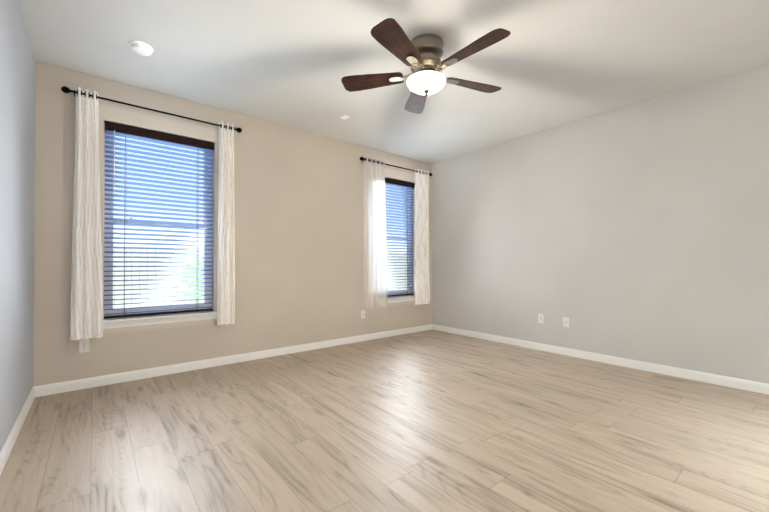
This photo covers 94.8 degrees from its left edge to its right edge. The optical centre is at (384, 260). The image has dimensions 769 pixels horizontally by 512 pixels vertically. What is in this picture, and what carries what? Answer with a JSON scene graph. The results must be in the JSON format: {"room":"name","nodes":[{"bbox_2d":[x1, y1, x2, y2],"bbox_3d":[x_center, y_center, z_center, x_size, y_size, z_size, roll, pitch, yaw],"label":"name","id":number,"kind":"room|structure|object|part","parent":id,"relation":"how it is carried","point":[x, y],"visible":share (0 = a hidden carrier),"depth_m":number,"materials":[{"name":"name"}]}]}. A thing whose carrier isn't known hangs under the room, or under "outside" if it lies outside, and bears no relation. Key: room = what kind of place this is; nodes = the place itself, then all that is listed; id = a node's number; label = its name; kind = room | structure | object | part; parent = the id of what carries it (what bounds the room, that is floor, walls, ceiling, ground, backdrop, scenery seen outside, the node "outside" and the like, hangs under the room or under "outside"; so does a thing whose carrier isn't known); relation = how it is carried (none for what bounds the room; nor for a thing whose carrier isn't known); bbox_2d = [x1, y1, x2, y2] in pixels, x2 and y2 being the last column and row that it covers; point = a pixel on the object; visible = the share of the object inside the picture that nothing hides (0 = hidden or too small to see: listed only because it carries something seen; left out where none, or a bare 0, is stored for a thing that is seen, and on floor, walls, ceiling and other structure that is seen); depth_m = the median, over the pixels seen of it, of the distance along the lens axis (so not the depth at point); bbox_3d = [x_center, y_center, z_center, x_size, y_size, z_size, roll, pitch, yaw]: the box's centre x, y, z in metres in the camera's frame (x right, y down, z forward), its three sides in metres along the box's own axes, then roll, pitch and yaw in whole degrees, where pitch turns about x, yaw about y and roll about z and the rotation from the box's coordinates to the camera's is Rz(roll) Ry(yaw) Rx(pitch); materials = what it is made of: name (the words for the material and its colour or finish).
{"room":"empty bedroom","nodes":[
{"label":"empty bedroom","id":0,"kind":"room"},
{"bbox_2d":[0,0,34,451],"bbox_3d":[-1.020,-0.285,0.526,0.160,2.740,5.953,0,-1,-39],"label":"wall","id":1,"kind":"structure","parent":0,"point":[17,122],"depth_m":2.20,"materials":[{"name":"paint"}]},
{"bbox_2d":[0,387,34,474],"bbox_3d":[-1.004,1.043,0.632,0.013,0.086,5.793,0,-1,-39],"label":"baseboard","id":2,"kind":"structure","parent":1,"relation":"attached to","point":[5,452],"depth_m":2.15,"materials":[{"name":"white wood"}]},
{"bbox_2d":[33,61,431,386],"bbox_3d":[-1.084,-0.254,4.430,5.020,2.740,0.160,0,-1,-39],"label":"wall","id":3,"kind":"structure","parent":0,"point":[298,201],"depth_m":3.95,"materials":[{"name":"paint"}]},
{"bbox_2d":[79,339,89,352],"bbox_3d":[-2.601,0.735,3.066,0.070,0.114,0.007,0,-1,-39],"label":"outlet","id":4,"kind":"object","parent":3,"relation":"attached to","point":[84,345],"visible":1,"depth_m":3.06,"materials":[{"name":"white plastic"}]},
{"bbox_2d":[103,123,212,318],"bbox_3d":[-2.210,-0.364,3.517,0.920,1.795,0.131,0,-1,-39],"label":"window","id":5,"kind":"structure","parent":3,"relation":"in","point":[197,306],"depth_m":3.43,"materials":[{"name":"white plastic"}]},
{"bbox_3d":[-2.228,-0.369,3.539,0.778,1.643,0.031,0,-1,-39],"label":"window glass","id":6,"kind":"part","parent":5,"relation":"part of","materials":[{"name":"clear glass"}]},
{"bbox_3d":[-2.185,0.513,3.479,0.904,0.017,0.052,0,-1,-39],"label":"window blind bottom rail","id":7,"kind":"part","parent":5,"relation":"part of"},
{"bbox_2d":[103,311,216,322],"bbox_3d":[-2.169,0.543,3.459,0.990,0.020,0.121,0,-1,-39],"label":"window sill","id":8,"kind":"structure","parent":3,"relation":"attached to","point":[155,317],"depth_m":3.40,"materials":[{"name":"white wood"}]},
{"bbox_2d":[103,314,216,328],"bbox_3d":[-2.147,0.580,3.433,0.964,0.054,0.020,0,-1,-39],"label":"apron","id":9,"kind":"object","parent":3,"relation":"attached to","point":[153,321],"visible":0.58,"depth_m":3.40,"materials":[{"name":"white wood"}]},
{"bbox_2d":[34,324,431,396],"bbox_3d":[-1.029,1.072,4.352,4.700,0.086,0.013,0,-1,-39],"label":"baseboard","id":10,"kind":"structure","parent":3,"relation":"attached to","point":[61,387],"depth_m":3.63,"materials":[{"name":"white wood"}]},
{"bbox_2d":[361,310,364,318],"bbox_3d":[-0.298,0.747,4.957,0.070,0.114,0.012,0,-1,-39],"label":"outlet","id":11,"kind":"object","parent":3,"relation":"attached to","point":[362,313],"visible":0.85,"depth_m":4.95,"materials":[{"name":"white plastic"}]},
{"bbox_2d":[385,183,413,296],"bbox_3d":[0.084,-0.349,5.403,0.920,1.795,0.131,0,-1,-39],"label":"window","id":12,"kind":"structure","parent":3,"relation":"in","point":[405,292],"depth_m":5.62,"materials":[{"name":"white plastic"}]},
{"bbox_3d":[0.066,-0.354,5.426,0.778,1.643,0.031,0,-1,-39],"label":"window glass","id":13,"kind":"part","parent":12,"relation":"part of","materials":[{"name":"clear glass"}]},
{"bbox_3d":[0.109,0.528,5.366,0.904,0.017,0.052,0,-1,-39],"label":"window blind bottom rail","id":14,"kind":"part","parent":12,"relation":"part of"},
{"bbox_2d":[388,295,414,298],"bbox_3d":[0.125,0.558,5.346,0.990,0.020,0.121,0,-1,-39],"label":"window sill","id":15,"kind":"structure","parent":3,"relation":"attached to","point":[399,297],"depth_m":5.44,"materials":[{"name":"white wood"}]},
{"bbox_2d":[388,297,414,302],"bbox_3d":[0.147,0.595,5.319,0.964,0.054,0.020,0,-1,-39],"label":"apron","id":16,"kind":"object","parent":3,"relation":"attached to","point":[401,300],"visible":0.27,"depth_m":5.41,"materials":[{"name":"white wood"}]},
{"bbox_2d":[0,329,768,511],"bbox_3d":[0.807,1.157,2.119,5.020,0.120,6.113,0,-1,-39],"label":"floor","id":17,"kind":"structure","parent":0,"point":[431,420],"depth_m":2.19,"materials":[{"name":"laminate"}]},
{"bbox_2d":[18,0,768,163],"bbox_3d":[0.807,-1.702,2.142,5.020,0.120,6.113,0,-1,-39],"label":"ceiling","id":18,"kind":"structure","parent":0,"point":[546,64],"depth_m":2.82,"materials":[{"name":"paint"}]},
{"bbox_2d":[128,41,152,55],"bbox_3d":[-1.862,-1.616,2.705,0.158,0.044,0.158,0,-1,-39],"label":"smoke detector","id":19,"kind":"object","parent":18,"relation":"attached to","point":[141,48],"visible":1,"depth_m":2.67,"materials":[{"name":"white plastic"}]},
{"bbox_2d":[341,18,510,113],"bbox_3d":[0.347,-1.443,2.640,1.291,0.389,1.239,0,-1,-39],"label":"ceiling fan","id":20,"kind":"object","parent":18,"relation":"hanging from","point":[421,55],"visible":1,"depth_m":2.57,"materials":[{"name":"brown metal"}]},
{"bbox_3d":[-0.092,-1.409,2.772,0.490,0.006,0.172,0,-12,14],"label":"blade","id":21,"kind":"part","parent":20,"relation":"part of","materials":[{"name":"brown wood"}]},
{"bbox_3d":[0.096,-1.412,2.315,0.172,0.006,0.490,-14,-8,31],"label":"blade","id":22,"kind":"part","parent":20,"relation":"part of","materials":[{"name":"brown wood"}]},
{"bbox_3d":[0.284,-1.406,3.092,0.172,0.006,0.490,12,-1,-4],"label":"blade","id":23,"kind":"part","parent":20,"relation":"part of","materials":[{"name":"brown wood"}]},
{"bbox_3d":[0.316,-1.323,2.673,0.294,0.080,0.294,0,-1,-39],"label":"lamp shade","id":24,"kind":"part","parent":20,"relation":"part of","materials":[{"name":"white glass"}]},
{"label":"blade","id":25,"kind":"part","parent":20,"relation":"part of","materials":[{"name":"brown wood"}]},
{"bbox_3d":[0.589,-1.412,2.354,0.172,0.006,0.490,-15,9,-39],"label":"blade","id":26,"kind":"part","parent":20,"relation":"part of","materials":[{"name":"brown wood"}]},
{"bbox_2d":[432,64,768,383],"bbox_3d":[2.734,-0.261,3.612,0.160,2.740,5.953,0,-1,-39],"label":"wall","id":27,"kind":"structure","parent":0,"point":[639,231],"depth_m":3.71,"materials":[{"name":"paint"}]},
{"bbox_2d":[538,314,543,323],"bbox_3d":[1.954,0.721,4.422,0.007,0.114,0.070,0,-1,-39],"label":"electrical outlet","id":28,"kind":"object","parent":27,"relation":"attached to","point":[540,318],"visible":1,"depth_m":4.41,"materials":[{"name":"white plastic"}]},
{"bbox_2d":[563,317,568,326],"bbox_3d":[2.146,0.724,4.185,0.012,0.114,0.070,0,-1,-39],"label":"electrical outlet","id":29,"kind":"object","parent":27,"relation":"attached to","point":[565,321],"visible":1,"depth_m":4.18,"materials":[{"name":"white plastic"}]},
{"bbox_2d":[432,324,768,394],"bbox_3d":[2.617,1.066,3.609,0.013,0.086,5.793,0,-1,-39],"label":"baseboard","id":30,"kind":"structure","parent":27,"relation":"attached to","point":[748,385],"depth_m":3.69,"materials":[{"name":"white wood"}]},
{"label":"outside","id":31,"kind":"structure","parent":0,"visible":0},
{"bbox_2d":[113,136,406,252],"bbox_3d":[-6.264,-2.826,11.772,34.000,10.000,0.050,0,-1,-39],"label":"sky","id":32,"kind":"structure","parent":31,"point":[154,219],"depth_m":11.13,"materials":[{"name":"blue"}]},
{"bbox_3d":[-3.516,1.547,8.397,34.000,0.100,8.600,0,-1,-39],"label":"lawn","id":33,"kind":"structure","parent":31,"visible":0},
{"bbox_2d":[179,260,203,303],"bbox_3d":[-3.368,0.732,6.380,0.619,1.498,0.547,0,-1,-39],"label":"tree","id":34,"kind":"object","parent":33,"relation":"on","point":[195,276],"depth_m":6.25,"materials":[{"name":"green plant"}]},
{"bbox_2d":[113,246,406,308],"bbox_3d":[-3.720,0.599,8.652,34.000,1.800,0.040,0,-1,-39],"label":"fence","id":35,"kind":"object","parent":33,"relation":"on","point":[160,281],"depth_m":7.65,"materials":[{"name":"white"}]},
{"bbox_3d":[-2.186,-1.235,3.495,0.900,0.045,0.052,0,-1,-39],"label":"blind headrail","id":36,"kind":"object","parent":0,"visible":0},
{"bbox_2d":[114,130,114,190],"bbox_3d":[-2.453,-0.912,3.211,0.006,0.560,0.006,0,-1,-39],"label":"blind wand","id":37,"kind":"object","parent":36,"relation":"hanging from","point":[114,160],"visible":1,"depth_m":3.21,"materials":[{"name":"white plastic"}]},
{"bbox_2d":[124,134,126,314],"bbox_3d":[-2.402,-0.358,3.273,0.002,1.722,0.002,0,-1,-39],"label":"blind cord","id":38,"kind":"object","parent":36,"relation":"hanging from","point":[125,134],"depth_m":3.28,"materials":[{"name":"fabric"}]},
{"bbox_2d":[104,131,212,314],"bbox_3d":[-2.185,-0.339,3.486,0.902,1.668,0.051,0,-1,-39],"label":"window blind slats","id":39,"kind":"object","parent":38,"relation":"hanging from","point":[152,167],"visible":0.96,"depth_m":3.45,"materials":[{"name":"blue"}]},
{"bbox_2d":[105,121,213,149],"bbox_3d":[-2.163,-1.219,3.467,0.908,0.078,0.016,0,-1,-39],"label":"blind valance","id":40,"kind":"object","parent":36,"relation":"attached to","point":[135,131],"visible":0.96,"depth_m":3.43,"materials":[{"name":"brown wood"}]},
{"bbox_2d":[196,175,198,288],"bbox_3d":[-1.934,-0.355,3.658,0.002,1.722,0.002,0,-1,-39],"label":"blind cord","id":41,"kind":"object","parent":36,"relation":"hanging from","point":[197,221],"depth_m":3.69,"materials":[{"name":"white fabric"}]},
{"bbox_3d":[0.108,-1.220,5.381,0.900,0.045,0.052,0,-1,-39],"label":"rail","id":42,"kind":"object","parent":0,"visible":0},
{"bbox_2d":[385,177,414,187],"bbox_3d":[0.131,-1.204,5.353,0.908,0.078,0.016,0,-1,-39],"label":"blind valance","id":43,"kind":"object","parent":42,"relation":"attached to","point":[399,182],"visible":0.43,"depth_m":5.43,"materials":[{"name":"brown wood"}]},
{"bbox_2d":[407,187,407,293],"bbox_3d":[0.360,-0.340,5.544,0.002,1.722,0.002,0,-1,-39],"label":"blind cord","id":44,"kind":"object","parent":42,"relation":"hanging from","point":[407,240],"visible":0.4,"depth_m":5.53,"materials":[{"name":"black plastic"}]},
{"bbox_2d":[385,183,413,294],"bbox_3d":[0.109,-0.325,5.373,0.902,1.668,0.051,0,-1,-39],"label":"window blind slats","id":45,"kind":"object","parent":44,"relation":"hanging from","point":[399,229],"visible":0.67,"depth_m":5.47,"materials":[{"name":"blue"}]},
{"bbox_3d":[-2.161,-1.410,3.445,1.334,0.048,0.006,0,-1,-39],"label":"plates","id":46,"kind":"object","parent":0,"visible":0},
{"bbox_2d":[61,86,241,132],"bbox_3d":[-2.130,-1.422,3.407,1.457,0.054,0.098,0,-1,-39],"label":"curtain rod","id":47,"kind":"object","parent":46,"relation":"attached to","point":[64,89],"visible":0.88,"depth_m":3.29,"materials":[{"name":"black metal"}]},
{"bbox_2d":[70,87,102,339],"bbox_3d":[-2.543,-0.400,3.032,0.217,2.130,0.059,0,-1,-39],"label":"window curtain","id":48,"kind":"object","parent":47,"relation":"hanging from","point":[86,321],"visible":0.98,"depth_m":3.02,"materials":[{"name":"fabric"}]},
{"bbox_2d":[77,89,96,99],"bbox_3d":[-2.550,-1.425,3.033,0.133,0.051,0.051,0,-1,-39],"label":"grommet","id":49,"kind":"object","parent":48,"relation":"attached to","point":[85,94],"visible":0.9,"depth_m":3.02,"materials":[{"name":"grey metal"}]},
{"bbox_2d":[217,122,234,324],"bbox_3d":[-1.669,-0.395,3.749,0.179,2.130,0.058,0,-1,-39],"label":"window curtain","id":50,"kind":"object","parent":47,"relation":"hanging from","point":[226,272],"visible":1,"depth_m":3.74,"materials":[{"name":"fabric"}]},
{"bbox_3d":[0.174,-1.395,5.366,1.314,0.048,0.006,0,-1,-39],"label":"plates","id":51,"kind":"object","parent":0,"visible":0},
{"bbox_2d":[360,157,431,175],"bbox_3d":[0.205,-1.407,5.327,1.437,0.054,0.098,0,-1,-39],"label":"curtain rod","id":52,"kind":"object","parent":51,"relation":"attached to","point":[362,159],"visible":0.81,"depth_m":5.25,"materials":[{"name":"black metal"}]},
{"bbox_2d":[362,156,387,309],"bbox_3d":[-0.120,-0.385,5.022,0.454,2.130,0.062,0,-1,-39],"label":"window curtain","id":53,"kind":"object","parent":52,"relation":"hanging from","point":[375,289],"visible":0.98,"depth_m":5.00,"materials":[{"name":"white fabric"}]},
{"bbox_2d":[414,169,429,304],"bbox_3d":[0.610,-0.380,5.622,0.325,2.130,0.068,0,-1,-39],"label":"window curtain","id":54,"kind":"object","parent":52,"relation":"hanging from","point":[421,251],"visible":1,"depth_m":5.59,"materials":[{"name":"fabric"}]}
]}

